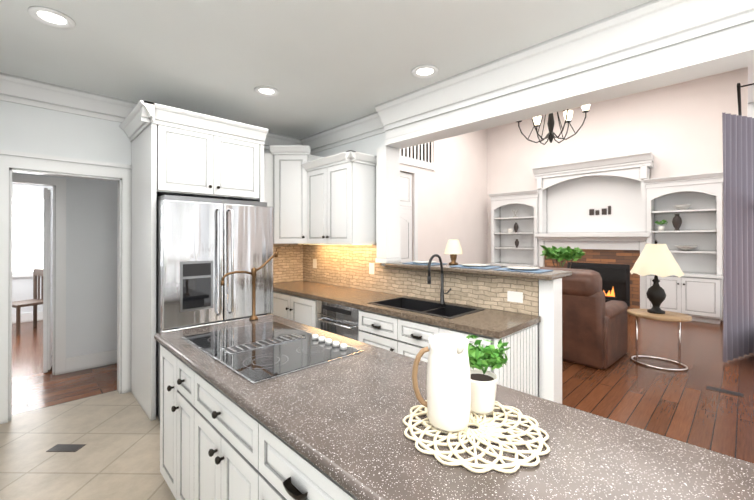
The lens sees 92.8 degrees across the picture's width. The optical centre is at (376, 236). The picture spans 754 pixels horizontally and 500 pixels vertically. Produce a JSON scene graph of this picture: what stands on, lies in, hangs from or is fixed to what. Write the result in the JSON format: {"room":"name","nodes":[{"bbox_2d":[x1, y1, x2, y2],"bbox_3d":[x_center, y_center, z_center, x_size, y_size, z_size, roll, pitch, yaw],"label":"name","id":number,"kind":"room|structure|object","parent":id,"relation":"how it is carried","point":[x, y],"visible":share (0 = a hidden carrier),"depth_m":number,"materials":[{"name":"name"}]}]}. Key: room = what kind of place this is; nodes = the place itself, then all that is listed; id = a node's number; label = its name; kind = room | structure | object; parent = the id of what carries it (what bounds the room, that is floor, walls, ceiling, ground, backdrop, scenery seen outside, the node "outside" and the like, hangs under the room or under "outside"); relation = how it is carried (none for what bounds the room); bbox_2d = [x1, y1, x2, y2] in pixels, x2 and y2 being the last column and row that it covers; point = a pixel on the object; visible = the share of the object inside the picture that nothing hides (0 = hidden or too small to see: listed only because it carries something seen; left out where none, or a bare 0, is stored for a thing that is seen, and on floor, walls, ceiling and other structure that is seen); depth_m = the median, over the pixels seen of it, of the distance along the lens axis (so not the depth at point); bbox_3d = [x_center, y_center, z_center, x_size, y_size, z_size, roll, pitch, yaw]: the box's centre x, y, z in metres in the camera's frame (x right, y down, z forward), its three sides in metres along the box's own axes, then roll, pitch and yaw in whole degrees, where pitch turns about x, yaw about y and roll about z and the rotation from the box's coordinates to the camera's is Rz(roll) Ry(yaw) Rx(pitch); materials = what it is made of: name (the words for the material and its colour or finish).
{"room":"kitchen","nodes":[
{"label":"kitchen","id":0,"kind":"room"},
{"bbox_2d":[12,172,117,357],"bbox_3d":[-4.218,0.108,3.303,6.800,2.780,0.120,0,0,-44],"label":"wall","id":1,"kind":"structure","parent":0,"point":[91,259],"depth_m":4.08,"materials":[{"name":"paint"}]},
{"bbox_2d":[12,192,43,277],"bbox_3d":[-6.537,-0.043,6.074,1.700,1.500,0.025,0,0,-44],"label":"room window","id":2,"kind":"structure","parent":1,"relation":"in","point":[27,231],"depth_m":6.39,"materials":[{"name":"white glass"}]},
{"bbox_2d":[66,349,116,372],"bbox_3d":[-2.585,1.423,4.792,2.375,0.160,0.018,0,0,-44],"label":"baseboard","id":3,"kind":"structure","parent":1,"relation":"attached to","point":[87,361],"depth_m":4.11,"materials":[{"name":"white wood"}]},
{"bbox_2d":[0,390,175,499],"bbox_3d":[0.145,1.516,1.469,3.100,0.050,6.690,0,0,-44],"label":"floor","id":4,"kind":"structure","parent":0,"point":[116,456],"depth_m":2.48,"materials":[{"name":"beige tile"}]},
{"bbox_2d":[119,100,267,420],"bbox_3d":[-1.767,0.216,3.486,1.073,2.565,0.892,0,0,-44],"label":"cabinet","id":5,"kind":"object","parent":4,"relation":"on","point":[177,151],"visible":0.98,"depth_m":3.17,"materials":[{"name":"grey wood"}]},
{"bbox_2d":[156,195,272,419],"bbox_3d":[-1.567,0.573,3.345,0.930,1.810,0.856,0,0,-44],"label":"refrigerator","id":6,"kind":"object","parent":4,"relation":"on","point":[204,246],"visible":0.62,"depth_m":3.00,"materials":[{"name":"silver metal"}]},
{"bbox_2d":[155,339,361,499],"bbox_3d":[0.287,1.050,1.014,0.779,0.879,3.800,0,0,-44],"label":"kitchen island","id":7,"kind":"object","parent":4,"relation":"on","point":[211,448],"depth_m":1.45,"materials":[{"name":"grey wood"}]},
{"bbox_2d":[154,315,753,499],"bbox_3d":[0.299,0.590,1.028,0.780,0.040,3.880,0,0,-44],"label":"island countertop","id":8,"kind":"structure","parent":7,"relation":"on","point":[346,415],"depth_m":0.99,"materials":[{"name":"grey stone"}]},
{"bbox_2d":[220,247,280,319],"bbox_3d":[-0.870,0.322,2.494,0.432,0.504,0.060,0,0,-44],"label":"pot filler","id":9,"kind":"object","parent":8,"relation":"on","point":[252,273],"visible":1,"depth_m":2.49,"materials":[{"name":"brown metal"}]},
{"bbox_2d":[181,321,363,384],"bbox_3d":[-0.589,0.557,1.915,0.575,0.031,0.910,0,0,-44],"label":"cooktop","id":10,"kind":"object","parent":8,"relation":"in","point":[253,354],"visible":1,"depth_m":1.81,"materials":[{"name":"black glass"}]},
{"bbox_2d":[403,400,549,473],"bbox_3d":[0.284,0.564,1.065,0.411,0.013,0.411,0,0,-44],"label":"woven mat","id":11,"kind":"object","parent":8,"relation":"on","point":[489,430],"visible":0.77,"depth_m":0.99,"materials":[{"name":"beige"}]},
{"bbox_2d":[412,334,470,431],"bbox_3d":[0.209,0.428,1.081,0.141,0.260,0.162,0,0,-44],"label":"pitcher","id":12,"kind":"object","parent":11,"relation":"on","point":[447,403],"visible":1,"depth_m":1.03,"materials":[{"name":"white ceramic"}]},
{"bbox_2d":[466,335,510,413],"bbox_3d":[0.353,0.447,1.183,0.174,0.221,0.177,0,0,-44],"label":"herb pot","id":13,"kind":"object","parent":11,"relation":"on","point":[483,387],"visible":0.83,"depth_m":1.13,"materials":[{"name":"white ceramic"}]},
{"bbox_2d":[272,291,363,327],"bbox_3d":[-0.718,1.061,4.111,0.610,0.880,0.936,0,0,-44],"label":"base cabinet","id":14,"kind":"object","parent":4,"relation":"on","point":[303,310],"depth_m":3.80,"materials":[{"name":"grey wood"}]},
{"bbox_2d":[273,280,540,338],"bbox_3d":[-0.134,0.684,3.507,0.628,0.219,3.137,0,0,-44],"label":"countertop","id":15,"kind":"structure","parent":14,"relation":"on","point":[494,323],"depth_m":2.98,"materials":[{"name":"brown stone"}]},
{"bbox_2d":[427,254,450,304],"bbox_3d":[0.519,0.357,2.984,0.222,0.431,0.122,0,0,-44],"label":"sink faucet","id":16,"kind":"object","parent":15,"relation":"on","point":[442,302],"visible":1,"depth_m":3.04,"materials":[{"name":"black metal"}]},
{"bbox_2d":[317,300,359,340],"bbox_3d":[-0.184,1.061,3.529,0.639,0.875,0.630,0,0,-44],"label":"dishwasher","id":17,"kind":"object","parent":4,"relation":"on","point":[341,320],"visible":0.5,"depth_m":3.31,"materials":[{"name":"silver metal"}]},
{"bbox_2d":[359,319,440,354],"bbox_3d":[0.237,1.148,3.129,0.610,0.700,0.515,0,0,-44],"label":"base cabinet","id":18,"kind":"object","parent":4,"relation":"on","point":[409,338],"depth_m":2.80,"materials":[{"name":"grey wood"}]},
{"bbox_2d":[404,327,487,361],"bbox_3d":[0.513,1.147,2.846,0.610,0.700,0.504,0,0,-44],"label":"base cabinet","id":19,"kind":"object","parent":4,"relation":"on","point":[412,347],"depth_m":2.59,"materials":[{"name":"grey wood"}]},
{"bbox_2d":[470,337,535,395],"bbox_3d":[0.772,1.146,2.580,0.610,0.700,0.467,0,0,-44],"label":"base cabinet","id":20,"kind":"object","parent":4,"relation":"on","point":[519,373],"depth_m":2.37,"materials":[{"name":"grey wood"}]},
{"bbox_2d":[0,100,270,164],"bbox_3d":[-2.146,0.110,3.827,3.100,2.780,0.120,0,0,-44],"label":"wall","id":21,"kind":"structure","parent":0,"point":[31,129],"depth_m":3.15,"materials":[{"name":"paint"}]},
{"bbox_2d":[273,244,302,282],"bbox_3d":[-1.344,0.333,4.511,0.955,0.497,0.014,0,0,-44],"label":"backsplash","id":22,"kind":"structure","parent":21,"relation":"attached to","point":[288,264],"depth_m":4.69,"materials":[{"name":"beige tile"}]},
{"bbox_2d":[264,145,335,243],"bbox_3d":[-1.110,-0.484,4.286,0.972,1.130,0.667,0,0,-44],"label":"upper cabinet","id":23,"kind":"object","parent":21,"relation":"attached to","point":[286,168],"depth_m":4.18,"materials":[{"name":"grey wood"}]},
{"bbox_2d":[0,0,651,138],"bbox_3d":[-2.823,-1.337,1.819,6.881,0.100,11.320,0,0,-44],"label":"ceiling","id":24,"kind":"structure","parent":0,"point":[321,65],"depth_m":2.44,"materials":[{"name":"paint"}]},
{"bbox_2d":[27,6,75,28],"bbox_3d":[-1.901,-1.280,2.103,0.210,0.012,0.210,0,0,-44],"label":"recessed light","id":25,"kind":"object","parent":24,"relation":"in","point":[51,17],"visible":0.98,"depth_m":2.10,"materials":[{"name":"white plastic"}]},
{"bbox_2d":[254,86,278,96],"bbox_3d":[-0.967,-1.276,3.152,0.210,0.012,0.210,0,0,-44],"label":"recessed light","id":26,"kind":"object","parent":24,"relation":"in","point":[268,91],"visible":0.98,"depth_m":3.14,"materials":[{"name":"white"}]},
{"bbox_2d":[411,65,438,77],"bbox_3d":[0.371,-1.278,2.780,0.210,0.012,0.210,0,0,-44],"label":"recessed light","id":27,"kind":"object","parent":24,"relation":"in","point":[425,71],"visible":1,"depth_m":2.78,"materials":[{"name":"white"}]},
{"bbox_2d":[12,314,753,463],"bbox_3d":[-0.445,1.526,4.125,13.120,0.050,11.320,0,0,-44],"label":"floor","id":28,"kind":"structure","parent":0,"point":[686,406],"depth_m":3.63,"materials":[{"name":"brown wood"}]},
{"bbox_2d":[12,268,42,335],"bbox_3d":[-5.599,1.016,5.751,0.460,0.980,0.460,0,0,21],"label":"chair","id":29,"kind":"object","parent":28,"relation":"on","point":[34,302],"visible":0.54,"depth_m":5.93,"materials":[{"name":"brown wood"}]},
{"bbox_2d":[12,311,42,323],"bbox_3d":[-7.120,1.426,5.512,5.470,0.160,0.020,0,0,-44],"label":"baseboard","id":30,"kind":"structure","parent":28,"relation":"on","point":[24,317],"depth_m":6.38,"materials":[{"name":"white wood"}]},
{"bbox_2d":[46,444,85,451],"bbox_3d":[-2.199,1.493,2.544,0.208,0.004,0.088,0,0,1],"label":"floor vent","id":31,"kind":"object","parent":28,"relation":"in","point":[66,447],"depth_m":2.53,"materials":[{"name":"grey metal"}]},
{"bbox_2d":[540,245,584,267],"bbox_3d":[2.911,0.818,5.629,0.633,1.376,0.626,0,0,-44],"label":"floor plant","id":32,"kind":"object","parent":28,"relation":"on","point":[561,253],"visible":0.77,"depth_m":5.49,"materials":[{"name":"green plant"}]},
{"bbox_2d":[539,267,627,368],"bbox_3d":[2.536,0.942,4.626,1.082,1.120,0.992,0,0,-44],"label":"recliner","id":33,"kind":"object","parent":28,"relation":"on","point":[594,330],"visible":0.69,"depth_m":4.14,"materials":[{"name":"brown leather"}]},
{"bbox_2d":[489,151,722,323],"bbox_3d":[4.537,-0.061,7.843,0.557,3.150,4.390,0,0,-44],"label":"built-in shelving unit","id":34,"kind":"object","parent":28,"relation":"on","point":[558,204],"visible":0.73,"depth_m":7.42,"materials":[{"name":"grey wood"}]},
{"bbox_2d":[514,223,518,231],"bbox_3d":[3.495,-0.237,9.027,0.120,0.248,0.120,0,0,-44],"label":"vase","id":35,"kind":"object","parent":34,"relation":"on","point":[516,226],"visible":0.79,"depth_m":8.99,"materials":[{"name":"grey"}]},
{"bbox_2d":[589,206,610,214],"bbox_3d":[4.870,-0.576,7.848,0.013,0.180,0.410,0,0,-44],"label":"picture frames","id":36,"kind":"object","parent":34,"relation":"attached to","point":[591,211],"visible":1,"depth_m":7.81,"materials":[{"name":"grey"}]},
{"bbox_2d":[655,220,667,230],"bbox_3d":[5.506,-0.228,6.960,0.203,0.214,0.190,0,0,-44],"label":"potted plant","id":37,"kind":"object","parent":34,"relation":"on","point":[661,228],"visible":0.9,"depth_m":6.93,"materials":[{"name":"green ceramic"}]},
{"bbox_2d":[672,214,681,230],"bbox_3d":[5.671,-0.276,6.792,0.150,0.310,0.150,0,0,-44],"label":"vase","id":38,"kind":"object","parent":34,"relation":"on","point":[677,221],"visible":0.9,"depth_m":6.75,"materials":[{"name":"grey"}]},
{"bbox_2d":[674,204,691,209],"bbox_3d":[5.748,-0.552,6.756,0.260,0.100,0.260,0,0,-44],"label":"bowl","id":39,"kind":"object","parent":34,"relation":"on","point":[683,207],"visible":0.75,"depth_m":6.69,"materials":[{"name":"white ceramic"}]},
{"bbox_2d":[674,245,696,250],"bbox_3d":[5.762,0.209,6.697,0.340,0.100,0.340,0,0,-44],"label":"bowl","id":40,"kind":"object","parent":34,"relation":"on","point":[686,247],"visible":0.98,"depth_m":6.64,"materials":[{"name":"white ceramic"}]},
{"bbox_2d":[627,309,691,370],"bbox_3d":[3.326,1.201,4.252,0.518,0.599,0.610,0,0,-44],"label":"side table","id":41,"kind":"object","parent":28,"relation":"on","point":[671,316],"visible":0.9,"depth_m":4.22,"materials":[{"name":"brown wood"}]},
{"bbox_2d":[630,240,683,313],"bbox_3d":[3.326,0.466,4.283,0.518,0.869,0.518,0,0,-44],"label":"table lamp","id":42,"kind":"object","parent":41,"relation":"on","point":[656,259],"visible":1,"depth_m":4.19,"materials":[{"name":"beige fabric"}]},
{"bbox_2d":[706,386,743,396],"bbox_3d":[3.372,1.496,3.487,0.110,0.004,0.260,0,0,-44],"label":"floor vent","id":43,"kind":"object","parent":28,"relation":"in","point":[708,387],"depth_m":3.48,"materials":[{"name":"grey metal"}]},
{"bbox_2d":[304,132,561,403],"bbox_3d":[-0.291,-0.734,4.241,0.168,4.470,4.580,0,0,-44],"label":"wall","id":44,"kind":"structure","parent":0,"point":[542,299],"depth_m":2.82,"materials":[{"name":"stone"}]},
{"bbox_2d":[308,157,375,244],"bbox_3d":[-0.417,-0.347,4.020,0.349,0.855,0.800,0,0,-44],"label":"upper cabinet","id":45,"kind":"object","parent":44,"relation":"attached to","point":[319,200],"depth_m":3.78,"materials":[{"name":"grey wood"}]},
{"bbox_2d":[303,243,390,293],"bbox_3d":[-0.423,0.321,4.266,0.014,0.519,1.647,0,0,-44],"label":"backsplash","id":46,"kind":"structure","parent":44,"relation":"attached to","point":[344,265],"depth_m":4.19,"materials":[{"name":"beige tile"}]},
{"bbox_2d":[313,259,316,267],"bbox_3d":[-0.804,0.343,4.644,0.002,0.120,0.080,0,0,-44],"label":"electrical outlet plate","id":47,"kind":"object","parent":46,"relation":"attached to","point":[314,260],"depth_m":4.64,"materials":[{"name":"white plastic"}]},
{"bbox_2d":[369,263,373,273],"bbox_3d":[-0.058,0.340,3.878,0.002,0.120,0.080,0,0,-44],"label":"electrical outlet plate","id":48,"kind":"object","parent":46,"relation":"attached to","point":[371,265],"depth_m":3.88,"materials":[{"name":"white plastic"}]},
{"bbox_2d":[507,291,522,302],"bbox_3d":[1.051,0.456,2.738,0.002,0.080,0.120,0,0,-44],"label":"electrical outlet plate","id":49,"kind":"object","parent":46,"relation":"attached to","point":[512,296],"depth_m":2.73,"materials":[{"name":"white plastic"}]},
{"bbox_2d":[0,0,753,153],"bbox_3d":[0.189,-1.108,1.520,2.980,0.360,6.450,0,0,-44],"label":"crown molding","id":50,"kind":"structure","parent":44,"relation":"attached to","point":[649,26],"depth_m":2.51,"materials":[{"name":"white wood"}]},
{"bbox_2d":[375,146,400,262],"bbox_3d":[0.119,-0.328,3.746,0.226,1.183,0.154,0,0,-44],"label":"column","id":51,"kind":"structure","parent":44,"relation":"attached to","point":[388,204],"depth_m":3.68,"materials":[{"name":"white paint"}]},
{"bbox_2d":[385,262,571,279],"bbox_3d":[0.791,0.282,3.183,0.430,0.039,1.600,0,0,-44],"label":"bar","id":52,"kind":"object","parent":44,"relation":"on","point":[553,275],"visible":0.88,"depth_m":2.81,"materials":[{"name":"brown stone"}]},
{"bbox_2d":[403,261,446,264],"bbox_3d":[0.467,0.251,3.537,0.260,0.022,0.360,0,0,-44],"label":"place setting","id":53,"kind":"object","parent":52,"relation":"on","point":[422,262],"visible":0.96,"depth_m":3.48,"materials":[{"name":"white ceramic"}]},
{"bbox_2d":[444,239,462,264],"bbox_3d":[0.734,0.142,3.449,0.176,0.240,0.176,0,0,-44],"label":"lamp","id":54,"kind":"object","parent":52,"relation":"on","point":[453,248],"visible":1,"depth_m":3.40,"materials":[{"name":"beige fabric"}]},
{"bbox_2d":[450,263,499,268],"bbox_3d":[0.857,0.250,3.136,0.260,0.022,0.360,0,0,-44],"label":"place setting","id":55,"kind":"object","parent":52,"relation":"on","point":[476,265],"visible":1,"depth_m":3.08,"materials":[{"name":"blue fabric"}]},
{"bbox_2d":[494,266,552,272],"bbox_3d":[1.143,0.249,2.814,0.260,0.022,0.360,0,0,-44],"label":"place setting","id":56,"kind":"object","parent":52,"relation":"on","point":[525,269],"visible":1,"depth_m":2.77,"materials":[{"name":"white ceramic"}]},
{"bbox_2d":[400,129,487,263],"bbox_3d":[0.791,-0.722,7.737,6.320,4.470,0.120,0,0,-44],"label":"wall","id":57,"kind":"structure","parent":0,"point":[453,197],"depth_m":8.72,"materials":[{"name":"paint"}]},
{"bbox_2d":[0,149,434,423],"bbox_3d":[-1.310,-0.080,5.364,7.600,3.170,1.225,0,0,-44],"label":"door frames","id":58,"kind":"structure","parent":57,"relation":"in","point":[11,162],"depth_m":3.44,"materials":[{"name":"white wood"}]},
{"bbox_2d":[43,188,52,372],"bbox_3d":[-3.854,0.476,4.283,0.092,2.030,0.780,0,0,-36],"label":"door leaf","id":59,"kind":"structure","parent":58,"relation":"attached to","point":[47,270],"depth_m":3.96,"materials":[{"name":"grey wood"}]},
{"bbox_2d":[396,171,411,262],"bbox_3d":[0.274,0.077,7.205,1.338,2.869,0.097,0,0,-44],"label":"room door","id":60,"kind":"structure","parent":58,"relation":"attached to","point":[405,217],"depth_m":7.51,"materials":[{"name":"grey wood"}]},
{"bbox_2d":[401,142,430,162],"bbox_3d":[0.390,-2.123,7.351,2.400,0.930,0.060,0,0,-44],"label":"loft railing","id":61,"kind":"object","parent":57,"relation":"attached to","point":[419,152],"visible":0.04,"depth_m":7.89,"materials":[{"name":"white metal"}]},
{"bbox_2d":[386,21,753,148],"bbox_3d":[1.838,-1.106,1.974,0.219,0.359,4.800,0,0,-44],"label":"header beam","id":62,"kind":"structure","parent":0,"point":[721,39],"depth_m":2.30,"materials":[{"name":"white paint"}]},
{"bbox_2d":[487,66,747,128],"bbox_3d":[1.899,-2.251,6.518,6.440,1.620,7.180,0,0,-44],"label":"ceiling","id":63,"kind":"structure","parent":0,"point":[634,93],"depth_m":7.30,"materials":[{"name":"paint"}]},
{"bbox_2d":[517,104,589,144],"bbox_3d":[2.598,-2.180,5.370,1.014,1.570,0.996,0,0,-44],"label":"chandelier","id":64,"kind":"object","parent":63,"relation":"hanging from","point":[568,114],"visible":0.54,"depth_m":5.34,"materials":[{"name":"black metal"}]},
{"bbox_2d":[488,67,747,320],"bbox_3d":[4.819,-0.721,8.044,0.120,4.470,5.040,0,0,-44],"label":"wall","id":65,"kind":"structure","parent":0,"point":[675,129],"depth_m":7.39,"materials":[{"name":"paint"}]},
{"bbox_2d":[737,83,753,114],"bbox_3d":[4.861,-1.557,4.692,3.100,0.028,0.193,0,0,-44],"label":"curtain rod","id":66,"kind":"object","parent":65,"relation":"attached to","point":[739,86],"visible":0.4,"depth_m":3.93,"materials":[{"name":"black metal"}]},
{"bbox_2d":[722,113,753,361],"bbox_3d":[4.561,-0.018,4.495,1.049,3.000,0.093,0,0,-24],"label":"curtain","id":67,"kind":"object","parent":66,"relation":"hanging from","point":[738,235],"visible":1,"depth_m":4.45,"materials":[{"name":"fabric"}]},
{"bbox_2d":[747,65,753,117],"bbox_3d":[4.890,-0.402,4.658,3.500,3.110,0.109,0,0,-44],"label":"window","id":68,"kind":"structure","parent":65,"relation":"in","point":[750,113],"depth_m":4.47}
]}

